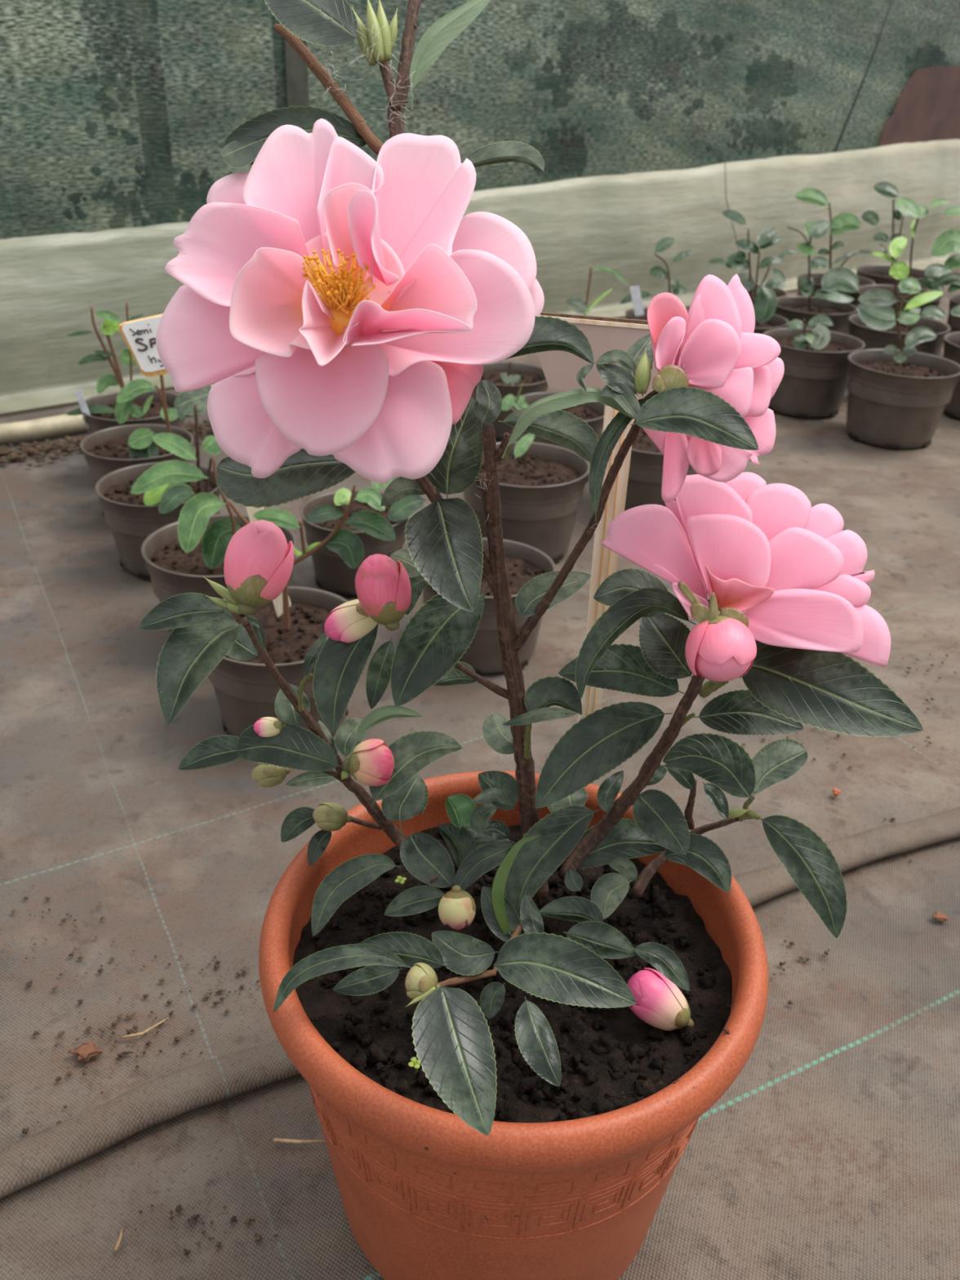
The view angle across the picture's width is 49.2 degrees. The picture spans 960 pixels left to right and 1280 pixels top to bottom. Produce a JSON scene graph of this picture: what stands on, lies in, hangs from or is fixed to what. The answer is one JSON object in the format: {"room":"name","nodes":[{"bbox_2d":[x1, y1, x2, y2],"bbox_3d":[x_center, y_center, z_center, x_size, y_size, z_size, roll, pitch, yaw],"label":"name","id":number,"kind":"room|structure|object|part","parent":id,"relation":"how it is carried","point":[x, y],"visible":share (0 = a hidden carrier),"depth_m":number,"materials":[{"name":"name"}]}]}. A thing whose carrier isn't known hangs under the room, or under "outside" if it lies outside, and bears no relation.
{"room":"plant nursery greenhouse","nodes":[
{"label":"plant nursery greenhouse","id":0,"kind":"room"},
{"bbox_2d":[79,390,185,435],"bbox_3d":[-0.544,-0.321,1.671,0.160,0.110,0.160,2,30,0],"label":"pot","id":1,"kind":"object","parent":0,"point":[101,408],"depth_m":1.64,"materials":[{"name":"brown plastic"}]},
{"bbox_2d":[80,423,193,516],"bbox_3d":[-0.493,-0.239,1.532,0.156,0.108,0.156,2,30,0],"label":"pot","id":2,"kind":"object","parent":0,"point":[106,451],"depth_m":1.50,"materials":[{"name":"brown plastic"}]},
{"bbox_2d":[94,462,220,579],"bbox_3d":[-0.418,-0.157,1.391,0.159,0.110,0.159,2,30,0],"label":"pot","id":3,"kind":"object","parent":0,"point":[131,517],"depth_m":1.34,"materials":[{"name":"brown plastic"}]},
{"bbox_2d":[141,513,297,633],"bbox_3d":[-0.296,-0.058,1.218,0.172,0.118,0.172,2,30,0],"label":"pot","id":4,"kind":"object","parent":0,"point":[172,571],"depth_m":1.17,"materials":[{"name":"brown plastic"}]},
{"bbox_2d":[207,586,349,737],"bbox_3d":[-0.202,0.032,1.071,0.164,0.113,0.164,2,30,0],"label":"pot","id":5,"kind":"object","parent":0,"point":[246,691],"depth_m":1.03,"materials":[{"name":"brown plastic"}]},
{"bbox_2d":[0,267,959,1279],"bbox_3d":[0.309,-0.236,1.700,6.600,0.005,5.600,2,30,0],"label":"floor","id":6,"kind":"structure","parent":0,"point":[833,1153],"depth_m":0.85,"materials":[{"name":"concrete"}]},
{"bbox_2d":[0,413,87,443],"bbox_3d":[-0.721,-0.382,1.846,0.481,0.032,0.044,-17,35,-30],"label":"pipe","id":7,"kind":"object","parent":6,"relation":"on","point":[62,424],"visible":0.54,"depth_m":1.81,"materials":[{"name":"beige plastic"}]},
{"bbox_2d":[68,1042,102,1062],"bbox_3d":[-0.274,0.286,0.730,0.019,0.004,0.017,-22,38,-36],"label":"scrap","id":8,"kind":"object","parent":6,"relation":"on","point":[85,1051],"visible":1,"depth_m":0.73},
{"bbox_2d":[0,419,214,471],"bbox_3d":[-0.658,-0.326,1.778,0.470,0.009,0.145,-13,33,-25],"label":"litter","id":9,"kind":"object","parent":6,"relation":"on","point":[29,447],"visible":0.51,"depth_m":1.77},
{"bbox_2d":[114,1228,123,1251],"bbox_3d":[-0.212,0.353,0.619,0.003,0.002,0.013,2,30,0],"label":"straw","id":10,"kind":"object","parent":6,"relation":"on","point":[116,1248],"visible":1,"depth_m":0.62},
{"bbox_2d":[66,302,185,435],"bbox_3d":[-0.542,-0.389,1.632,0.160,0.267,0.160,20,34,29],"label":"seedling","id":11,"kind":"object","parent":6,"relation":"on","point":[101,408],"visible":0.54,"depth_m":1.62,"materials":[{"name":"green plant"}]},
{"bbox_2d":[74,388,90,428],"bbox_3d":[-0.603,-0.352,1.599,0.021,0.062,0.002,2,30,0],"label":"plant tag","id":12,"kind":"object","parent":11,"relation":"on","point":[78,393],"visible":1,"depth_m":1.59,"materials":[{"name":"white plastic"}]},
{"bbox_3d":[-0.565,-0.429,1.610,0.042,0.158,0.007,2,30,0],"label":"stem","id":13,"kind":"part","parent":11,"relation":"part of","materials":[{"name":"plant"}]},
{"bbox_3d":[-0.559,-0.426,1.611,0.022,0.112,0.006,2,30,0],"label":"stem","id":14,"kind":"part","parent":11,"relation":"part of","materials":[{"name":"brown plant"}]},
{"bbox_3d":[-0.536,-0.436,1.605,0.017,0.158,0.004,2,30,0],"label":"stem","id":15,"kind":"part","parent":11,"relation":"part of","materials":[{"name":"brown plant"}]},
{"bbox_2d":[120,1017,168,1039],"bbox_3d":[-0.238,0.278,0.749,0.035,0.002,0.006,-15,34,-28],"label":"straw","id":16,"kind":"object","parent":6,"relation":"on","point":[159,1023],"visible":1,"depth_m":0.74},
{"bbox_2d":[80,374,211,516],"bbox_3d":[-0.447,-0.299,1.478,0.250,0.269,0.156,13,31,18],"label":"seedling","id":17,"kind":"object","parent":6,"relation":"on","point":[106,451],"visible":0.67,"depth_m":1.48,"materials":[{"name":"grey plastic"}]},
{"bbox_3d":[-0.445,-0.329,1.469,0.016,0.058,0.004,2,30,0],"label":"stem","id":18,"kind":"part","parent":17,"relation":"part of","materials":[{"name":"brown plant"}]},
{"bbox_3d":[-0.437,-0.349,1.446,0.010,0.148,0.005,-1,30,-6],"label":"stem","id":19,"kind":"part","parent":17,"relation":"part of","materials":[{"name":"brown plant"}]},
{"bbox_2d":[94,404,221,579],"bbox_3d":[-0.414,-0.203,1.357,0.159,0.224,0.173,-7,31,-16],"label":"seedling","id":20,"kind":"object","parent":6,"relation":"on","point":[130,497],"visible":0.69,"depth_m":1.32,"materials":[{"name":"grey plastic"}]},
{"bbox_3d":[-0.353,-0.238,1.311,0.011,0.113,0.005,6,30,7],"label":"stem","id":21,"kind":"part","parent":20,"relation":"part of","materials":[{"name":"brown plant"}]},
{"bbox_3d":[-0.347,-0.197,1.335,0.022,0.074,0.004,3,30,2],"label":"stem","id":22,"kind":"part","parent":20,"relation":"part of","materials":[{"name":"brown plant"}]},
{"bbox_2d":[141,457,297,633],"bbox_3d":[-0.294,-0.106,1.190,0.172,0.230,0.172,2,30,0],"label":"seedling","id":23,"kind":"object","parent":6,"relation":"on","point":[177,556],"visible":0.51,"depth_m":1.15,"materials":[{"name":"green plant"}]},
{"bbox_3d":[-0.276,-0.145,1.136,0.019,0.109,0.005,2,30,0],"label":"stem","id":24,"kind":"part","parent":23,"relation":"part of","materials":[{"name":"plant"}]},
{"bbox_3d":[-0.256,-0.133,1.132,0.029,0.036,0.004,2,30,0],"label":"stem","id":25,"kind":"part","parent":23,"relation":"part of","materials":[{"name":"brown plant"}]},
{"bbox_2d":[273,1137,325,1143],"bbox_3d":[-0.116,0.324,0.677,0.034,0.002,0.003,2,30,0],"label":"straw","id":26,"kind":"object","parent":6,"relation":"on","point":[275,1140],"visible":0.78,"depth_m":0.68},
{"bbox_2d":[207,484,395,737],"bbox_3d":[-0.194,-0.035,1.035,0.174,0.266,0.164,-13,33,-25],"label":"potted plant","id":27,"kind":"object","parent":6,"relation":"on","point":[246,691],"visible":0.56,"depth_m":1.00,"materials":[{"name":"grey plastic"}]},
{"bbox_2d":[119,313,290,617],"bbox_3d":[-0.250,-0.153,0.980,0.130,0.310,0.014,-5,30,-13],"label":"sign","id":28,"kind":"object","parent":27,"relation":"in","point":[139,335],"visible":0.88,"depth_m":0.91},
{"bbox_3d":[-0.167,-0.096,0.987,0.005,0.034,0.004,2,30,0],"label":"stem","id":29,"kind":"part","parent":27,"relation":"part of","materials":[{"name":"brown plant"}]},
{"bbox_3d":[-0.153,-0.076,0.998,0.075,0.157,0.006,2,30,0],"label":"stem","id":30,"kind":"part","parent":27,"relation":"part of","materials":[{"name":"plant"}]},
{"bbox_2d":[299,478,426,596],"bbox_3d":[-0.160,-0.145,1.352,0.140,0.146,0.140,-16,34,-29],"label":"seedling","id":31,"kind":"object","parent":6,"relation":"on","point":[332,573],"visible":0.43,"depth_m":1.32,"materials":[{"name":"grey plastic"}]},
{"bbox_2d":[0,636,958,1255],"bbox_3d":[0.199,0.176,0.961,1.195,0.003,0.382,-13,33,-25],"label":"crumbs","id":32,"kind":"object","parent":6,"relation":"on","point":[258,1237],"visible":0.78,"depth_m":0.77,"materials":[{"name":"brown soil"}]},
{"bbox_2d":[0,807,959,1198],"bbox_3d":[0.192,0.225,0.854,1.640,0.019,0.071,-12,32,-23],"label":"hose","id":33,"kind":"object","parent":6,"relation":"on","point":[37,1157],"visible":0.51,"depth_m":0.70,"materials":[{"name":"grey rubber"}]},
{"bbox_2d":[422,537,555,675],"bbox_3d":[0.006,-0.048,1.205,0.156,0.134,0.156,2,30,0],"label":"seedling","id":34,"kind":"object","parent":6,"relation":"on","point":[524,562],"visible":0.21,"depth_m":1.18,"materials":[{"name":"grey plastic"}]},
{"bbox_2d":[470,361,548,441],"bbox_3d":[0.049,-0.441,1.906,0.155,0.128,0.155,2,30,0],"label":"seedling","id":35,"kind":"object","parent":6,"relation":"on","point":[508,377],"visible":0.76,"depth_m":1.89,"materials":[{"name":"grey plastic"}]},
{"bbox_3d":[0.052,-0.486,1.881,0.006,0.026,0.005,2,30,0],"label":"stem","id":36,"kind":"part","parent":35,"relation":"part of","materials":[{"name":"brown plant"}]},
{"bbox_2d":[258,770,768,1279],"bbox_3d":[0.014,0.240,0.609,0.267,0.218,0.267,2,30,0],"label":"pot","id":37,"kind":"object","parent":6,"relation":"on","point":[576,1163],"depth_m":0.53,"materials":[{"name":"ceramic"}]},
{"bbox_2d":[463,432,590,562],"bbox_3d":[0.060,-0.208,1.453,0.180,0.169,0.180,-2,30,-7],"label":"plant pot","id":38,"kind":"object","parent":6,"relation":"on","point":[542,486],"visible":0.75,"depth_m":1.41,"materials":[{"name":"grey plastic"}]},
{"bbox_3d":[0.062,-0.252,1.428,0.005,0.029,0.004,2,30,0],"label":"stem","id":39,"kind":"part","parent":38,"relation":"part of","materials":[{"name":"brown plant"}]},
{"bbox_2d":[137,0,923,1279],"bbox_3d":[0.027,0.048,0.516,0.304,0.644,0.282,-20,36,-34],"label":"potted camellia","id":40,"kind":"object","parent":6,"relation":"on","point":[542,1128],"visible":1,"depth_m":0.48,"materials":[{"name":"plant"}]},
{"bbox_2d":[395,875,406,888],"bbox_3d":[-0.046,0.142,0.610,0.006,0.008,0.006,12,31,17],"label":"sprout","id":41,"kind":"object","parent":40,"relation":"on","point":[401,881],"visible":1,"depth_m":0.61,"materials":[{"name":"green plant"}]},
{"bbox_2d":[408,1057,419,1075],"bbox_3d":[-0.031,0.204,0.500,0.006,0.010,0.006,13,31,18],"label":"sprout","id":42,"kind":"object","parent":40,"relation":"on","point":[413,1060],"visible":0.82,"depth_m":0.50,"materials":[{"name":"green plant"}]},
{"bbox_2d":[537,311,657,722],"bbox_3d":[0.057,-0.026,0.611,0.082,0.315,0.027,2,30,0],"label":"sign","id":43,"kind":"object","parent":40,"relation":"in","point":[561,369],"visible":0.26,"depth_m":0.55,"materials":[{"name":"brown wood"}]},
{"bbox_2d":[626,967,693,1031],"bbox_3d":[0.092,0.183,0.533,0.035,0.028,0.026,2,30,0],"label":"bud","id":44,"kind":"object","parent":40,"relation":"on","point":[660,1004],"visible":0.95,"depth_m":0.53,"materials":[{"name":"pink plant"}]},
{"bbox_2d":[706,599,719,609],"bbox_3d":[0.106,-0.014,0.475,0.009,0.009,0.010,2,30,0],"label":"sepal","id":45,"kind":"object","parent":40,"relation":"on","point":[711,604],"depth_m":0.46,"materials":[{"name":"green plant"}]},
{"bbox_2d":[720,1028,729,1035],"bbox_3d":[0.116,0.185,0.495,0.004,0.002,0.004,2,30,0],"label":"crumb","id":46,"kind":"object","parent":40,"relation":"on","point":[723,1029],"visible":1,"depth_m":0.49,"materials":[{"name":"black soil"}]},
{"bbox_2d":[501,383,604,481],"bbox_3d":[0.127,-0.345,1.720,0.164,0.148,0.164,17,33,24],"label":"seedling","id":47,"kind":"object","parent":6,"relation":"on","point":[593,413],"visible":0.25,"depth_m":1.71,"materials":[{"name":"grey plastic"}]},
{"bbox_3d":[0.062,-0.395,1.693,0.014,0.038,0.005,2,30,0],"label":"stem","id":48,"kind":"part","parent":47,"relation":"part of","materials":[{"name":"green plant"}]},
{"bbox_2d":[565,236,692,319],"bbox_3d":[0.336,-0.747,2.317,0.292,0.271,0.159,2,30,0],"label":"seedling","id":49,"kind":"object","parent":6,"relation":"on","point":[577,304],"visible":0.29,"depth_m":2.30,"materials":[{"name":"green plant"}]},
{"bbox_3d":[0.238,-0.764,2.309,0.010,0.108,0.005,2,30,0],"label":"stem","id":50,"kind":"part","parent":49,"relation":"part of","materials":[{"name":"brown plant"}]},
{"bbox_2d":[629,285,644,315],"bbox_3d":[0.344,-0.742,2.296,0.038,0.065,0.001,2,30,0],"label":"plant tag","id":51,"kind":"object","parent":49,"relation":"on","point":[635,291],"visible":1,"depth_m":2.30,"materials":[{"name":"white plastic"}]},
{"bbox_2d":[625,306,688,319],"bbox_3d":[0.400,-0.674,2.357,0.159,0.110,0.159,2,30,0],"label":"pot","id":52,"kind":"object","parent":49,"relation":"on","point":[629,313],"depth_m":2.37,"materials":[{"name":"brown plastic"}]},
{"bbox_3d":[0.403,-0.777,2.298,0.058,0.132,0.006,2,30,0],"label":"stem","id":53,"kind":"part","parent":49,"relation":"part of","materials":[{"name":"brown plant"}]},
{"bbox_2d":[600,426,697,511],"bbox_3d":[0.266,-0.264,1.603,0.170,0.133,0.170,2,30,0],"label":"seedling","id":54,"kind":"object","parent":6,"relation":"on","point":[644,486],"visible":0.32,"depth_m":1.54,"materials":[{"name":"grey plastic"}]},
{"bbox_2d":[708,209,789,333],"bbox_3d":[0.569,-0.729,2.233,0.188,0.339,0.183,2,30,0],"label":"seedling","id":55,"kind":"object","parent":6,"relation":"on","point":[765,302],"visible":0.42,"depth_m":2.20,"materials":[{"name":"green plant"}]},
{"bbox_3d":[0.569,-0.766,2.212,0.040,0.186,0.005,2,30,0],"label":"stem","id":56,"kind":"part","parent":55,"relation":"part of","materials":[{"name":"brown plant"}]},
{"bbox_3d":[0.586,-0.755,2.218,0.014,0.122,0.004,2,30,0],"label":"stem","id":57,"kind":"part","parent":55,"relation":"part of","materials":[{"name":"brown plant"}]},
{"bbox_2d":[753,313,789,333],"bbox_3d":[0.568,-0.637,2.286,0.183,0.126,0.183,2,30,0],"label":"pot","id":58,"kind":"object","parent":55,"relation":"on","point":[764,322],"depth_m":2.26,"materials":[{"name":"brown plastic"}]},
{"bbox_2d":[725,250,798,305],"bbox_3d":[0.650,-0.831,2.541,0.180,0.218,0.180,-24,39,-38],"label":"seedling","id":59,"kind":"object","parent":6,"relation":"on","point":[779,292],"visible":0.09,"depth_m":2.52,"materials":[{"name":"green plant"}]},
{"bbox_2d":[725,283,787,305],"bbox_3d":[0.648,-0.790,2.564,0.180,0.124,0.180,2,30,0],"label":"pot","id":60,"kind":"object","parent":59,"relation":"on","point":[779,292],"depth_m":2.56,"materials":[{"name":"brown plastic"}]},
{"bbox_3d":[0.680,-0.873,2.516,0.023,0.078,0.005,2,30,0],"label":"stem","id":61,"kind":"part","parent":59,"relation":"part of","materials":[{"name":"brown plant"}]},
{"bbox_2d":[762,314,865,417],"bbox_3d":[0.654,-0.553,2.088,0.196,0.182,0.196,2,30,0],"label":"seedling","id":62,"kind":"object","parent":6,"relation":"on","point":[813,384],"visible":0.95,"depth_m":2.05,"materials":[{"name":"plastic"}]},
{"bbox_3d":[0.644,-0.604,2.060,0.029,0.052,0.005,2,30,0],"label":"stem","id":63,"kind":"part","parent":62,"relation":"part of","materials":[{"name":"brown plant"}]},
{"bbox_2d":[773,220,859,334],"bbox_3d":[0.758,-0.779,2.365,0.190,0.308,0.190,2,30,0],"label":"seedling","id":64,"kind":"object","parent":6,"relation":"on","point":[829,300],"visible":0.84,"depth_m":2.35,"materials":[{"name":"green plant"}]},
{"bbox_3d":[0.699,-0.888,2.304,0.056,0.036,0.003,2,30,0],"label":"stem","id":65,"kind":"part","parent":64,"relation":"part of","materials":[{"name":"brown plant"}]},
{"bbox_3d":[0.737,-0.822,2.341,0.031,0.164,0.006,2,30,0],"label":"stem","id":66,"kind":"part","parent":64,"relation":"part of","materials":[{"name":"brown plant"}]},
{"bbox_2d":[773,296,857,334],"bbox_3d":[0.755,-0.702,2.409,0.190,0.131,0.190,2,30,0],"label":"pot","id":67,"kind":"object","parent":64,"relation":"on","point":[791,308],"depth_m":2.39,"materials":[{"name":"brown plastic"}]},
{"bbox_2d":[795,187,875,334],"bbox_3d":[0.898,-0.944,2.630,0.191,0.342,0.194,-23,38,-37],"label":"seedling","id":68,"kind":"object","parent":6,"relation":"on","point":[842,223],"visible":0.27,"depth_m":2.58,"materials":[{"name":"green plant"}]},
{"bbox_3d":[0.869,-0.986,2.606,0.045,0.187,0.007,2,30,0],"label":"stem","id":69,"kind":"part","parent":68,"relation":"part of","materials":[{"name":"brown plant"}]},
{"bbox_2d":[796,272,875,334],"bbox_3d":[0.895,-0.852,2.681,0.191,0.132,0.191,2,30,0],"label":"pot","id":70,"kind":"object","parent":68,"relation":"on","point":[817,277],"depth_m":2.67,"materials":[{"name":"brown plastic"}]},
{"bbox_3d":[0.913,-0.939,2.632,0.053,0.068,0.004,2,30,0],"label":"stem","id":71,"kind":"part","parent":68,"relation":"part of","materials":[{"name":"green plant"}]},
{"bbox_2d":[832,788,840,796],"bbox_3d":[0.344,0.147,1.013,0.008,0.008,0.008,2,30,0],"label":"pebble","id":72,"kind":"object","parent":6,"relation":"on","point":[836,792],"visible":1,"depth_m":1.01,"materials":[{"name":"orange stone"}]},
{"bbox_2d":[856,181,928,289],"bbox_3d":[1.092,-1.002,2.739,0.196,0.349,0.196,-24,39,-38],"label":"seedling","id":73,"kind":"object","parent":6,"relation":"on","point":[878,273],"visible":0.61,"depth_m":2.70,"materials":[{"name":"green plant"}]},
{"bbox_2d":[856,264,928,289],"bbox_3d":[1.088,-0.910,2.792,0.196,0.135,0.196,2,30,0],"label":"pot","id":74,"kind":"object","parent":73,"relation":"on","point":[879,273],"depth_m":2.80,"materials":[{"name":"brown plastic"}]},
{"bbox_3d":[1.069,-1.043,2.717,0.043,0.182,0.007,2,30,0],"label":"stem","id":75,"kind":"part","parent":73,"relation":"part of","materials":[{"name":"brown plant"}]},
{"bbox_3d":[1.088,-1.034,2.721,0.011,0.122,0.004,2,30,0],"label":"stem","id":76,"kind":"part","parent":73,"relation":"part of","materials":[{"name":"brown plant"}]},
{"bbox_2d":[848,302,950,355],"bbox_3d":[0.876,-0.621,2.225,0.203,0.180,0.203,2,30,0],"label":"seedling","id":77,"kind":"object","parent":6,"relation":"on","point":[875,326],"visible":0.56,"depth_m":2.19,"materials":[{"name":"green plant"}]},
{"bbox_2d":[846,236,959,449],"bbox_3d":[0.778,-0.540,1.902,0.200,0.352,0.200,21,35,30],"label":"seedling","id":78,"kind":"object","parent":6,"relation":"on","point":[898,399],"visible":1,"depth_m":1.89,"materials":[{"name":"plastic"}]},
{"bbox_2d":[844,375,848,396],"bbox_3d":[0.693,-0.482,1.971,0.011,0.054,0.001,2,30,0],"label":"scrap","id":79,"kind":"object","parent":78,"relation":"attached to","point":[846,390],"visible":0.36,"depth_m":1.98,"materials":[{"name":"grey"}]},
{"bbox_3d":[0.750,-0.585,1.877,0.068,0.193,0.005,2,30,0],"label":"stem","id":80,"kind":"part","parent":78,"relation":"part of","materials":[{"name":"brown plant"}]},
{"bbox_2d":[846,348,959,449],"bbox_3d":[0.775,-0.447,1.954,0.200,0.138,0.200,2,30,0],"label":"pot","id":81,"kind":"object","parent":78,"relation":"on","point":[898,402],"depth_m":1.91,"materials":[{"name":"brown plastic"}]},
{"bbox_3d":[0.763,-0.566,1.887,0.030,0.119,0.004,2,30,0],"label":"stem","id":82,"kind":"part","parent":78,"relation":"part of","materials":[{"name":"plant"}]},
{"bbox_2d":[854,197,951,319],"bbox_3d":[0.996,-0.857,2.479,0.199,0.346,0.199,-24,39,-38],"label":"seedling","id":83,"kind":"object","parent":6,"relation":"on","point":[932,271],"visible":0.34,"depth_m":2.46,"materials":[{"name":"green plant"}]},
{"bbox_2d":[854,284,942,319],"bbox_3d":[0.992,-0.766,2.530,0.199,0.137,0.199,2,30,0],"label":"pot","id":84,"kind":"object","parent":83,"relation":"on","point":[900,295],"depth_m":2.52,"materials":[{"name":"brown plastic"}]},
{"bbox_3d":[1.015,-0.904,2.452,0.027,0.177,0.006,2,30,0],"label":"stem","id":85,"kind":"part","parent":83,"relation":"part of","materials":[{"name":"brown plant"}]},
{"bbox_2d":[932,911,948,921],"bbox_3d":[0.383,0.230,0.874,0.014,0.002,0.010,2,30,0],"label":"scrap","id":86,"kind":"object","parent":6,"relation":"on","point":[939,916],"visible":1,"depth_m":0.87,"materials":[{"name":"orange ceramic"}]},
{"bbox_2d":[929,205,959,333],"bbox_3d":[1.166,-0.815,2.421,0.262,0.343,0.203,14,32,20],"label":"seedling","id":87,"kind":"object","parent":6,"relation":"on","point":[948,242],"visible":0.69,"depth_m":2.37,"materials":[{"name":"green plant"}]},
{"bbox_2d":[946,293,959,333],"bbox_3d":[1.190,-0.720,2.461,0.203,0.140,0.203,2,30,0],"label":"pot","id":88,"kind":"object","parent":87,"relation":"on","point":[953,322],"depth_m":2.44,"materials":[{"name":"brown plastic"}]},
{"bbox_2d":[942,304,959,418],"bbox_3d":[1.017,-0.555,2.086,0.212,0.211,0.203,2,30,0],"label":"seedling","id":89,"kind":"object","parent":6,"relation":"on","point":[951,347],"visible":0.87,"depth_m":2.08,"materials":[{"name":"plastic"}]},
{"bbox_2d":[0,0,959,239],"bbox_3d":[0.670,-1.461,2.858,5.599,0.960,0.013,-20,36,-33],"label":"wall","id":90,"kind":"structure","parent":0,"point":[42,140],"depth_m":2.37,"materials":[{"name":"green fabric"}]},
{"bbox_2d":[130,0,175,192],"bbox_3d":[-0.626,-0.984,2.019,0.040,0.545,0.040,-20,36,-33],"label":"wooden post","id":91,"kind":"object","parent":90,"relation":"attached to","point":[134,1],"visible":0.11,"depth_m":2.00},
{"bbox_2d":[275,37,309,106],"bbox_3d":[-0.386,-1.059,2.177,0.049,0.590,0.049,-20,36,-33],"label":"wooden post","id":92,"kind":"object","parent":90,"relation":"attached to","point":[295,68],"visible":0.02,"depth_m":2.11,"materials":[{"name":"wood"}]},
{"bbox_2d":[0,138,959,413],"bbox_3d":[0.697,-1.202,2.954,5.599,0.452,0.118,-20,36,-33],"label":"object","id":93,"kind":"structure","parent":90,"relation":"attached to","point":[50,285],"depth_m":2.73,"materials":[{"name":"beige fabric"}]},
{"bbox_2d":[724,162,739,251],"bbox_3d":[0.718,-1.197,2.963,0.127,0.278,0.004,-15,34,-27],"label":"string","id":94,"kind":"object","parent":90,"relation":"hanging from","point":[724,162],"visible":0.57,"depth_m":2.92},
{"bbox_2d":[833,0,893,152],"bbox_3d":[1.141,-1.685,3.114,0.163,0.441,0.005,-20,36,-33],"label":"cord","id":95,"kind":"object","parent":90,"relation":"attached to","point":[891,1],"visible":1,"depth_m":3.12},
{"bbox_2d":[877,65,959,146],"bbox_3d":[1.661,-1.790,3.537,1.021,0.294,0.004,-20,36,-33],"label":"sheet","id":96,"kind":"object","parent":90,"relation":"attached to","point":[927,108],"visible":1,"depth_m":3.37,"materials":[{"name":"brown fabric"}]},
{"label":"outside","id":97,"kind":"structure","parent":0,"visible":0},
{"bbox_2d":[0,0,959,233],"bbox_3d":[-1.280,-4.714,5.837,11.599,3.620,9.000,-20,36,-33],"label":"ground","id":98,"kind":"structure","parent":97,"point":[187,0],"depth_m":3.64,"materials":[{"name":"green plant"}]},
{"bbox_2d":[82,0,132,133],"bbox_3d":[-0.792,-1.307,2.228,0.158,0.473,0.071,-22,38,-36],"label":"bush","id":99,"kind":"object","parent":98,"relation":"on","point":[86,1],"visible":0.02,"depth_m":2.24,"materials":[{"name":"green plant"}]},
{"bbox_2d":[543,133,586,168],"bbox_3d":[0.195,-1.245,2.670,0.218,0.155,0.066,-20,37,-34],"label":"bush","id":100,"kind":"object","parent":98,"relation":"on","point":[544,133],"visible":0.02,"depth_m":2.67,"materials":[{"name":"green plant"}]},
{"bbox_2d":[510,0,712,110],"bbox_3d":[0.448,-1.776,3.216,0.966,0.334,0.113,-20,37,-34],"label":"bush","id":101,"kind":"object","parent":98,"relation":"on","point":[624,0],"visible":0.02,"depth_m":3.23,"materials":[{"name":"green plant"}]},
{"bbox_2d":[720,119,804,159],"bbox_3d":[0.867,-1.532,3.178,0.546,0.150,0.063,-19,36,-33],"label":"bush","id":102,"kind":"object","parent":98,"relation":"on","point":[730,119],"visible":0.02,"depth_m":3.17,"materials":[{"name":"green plant"}]}
]}

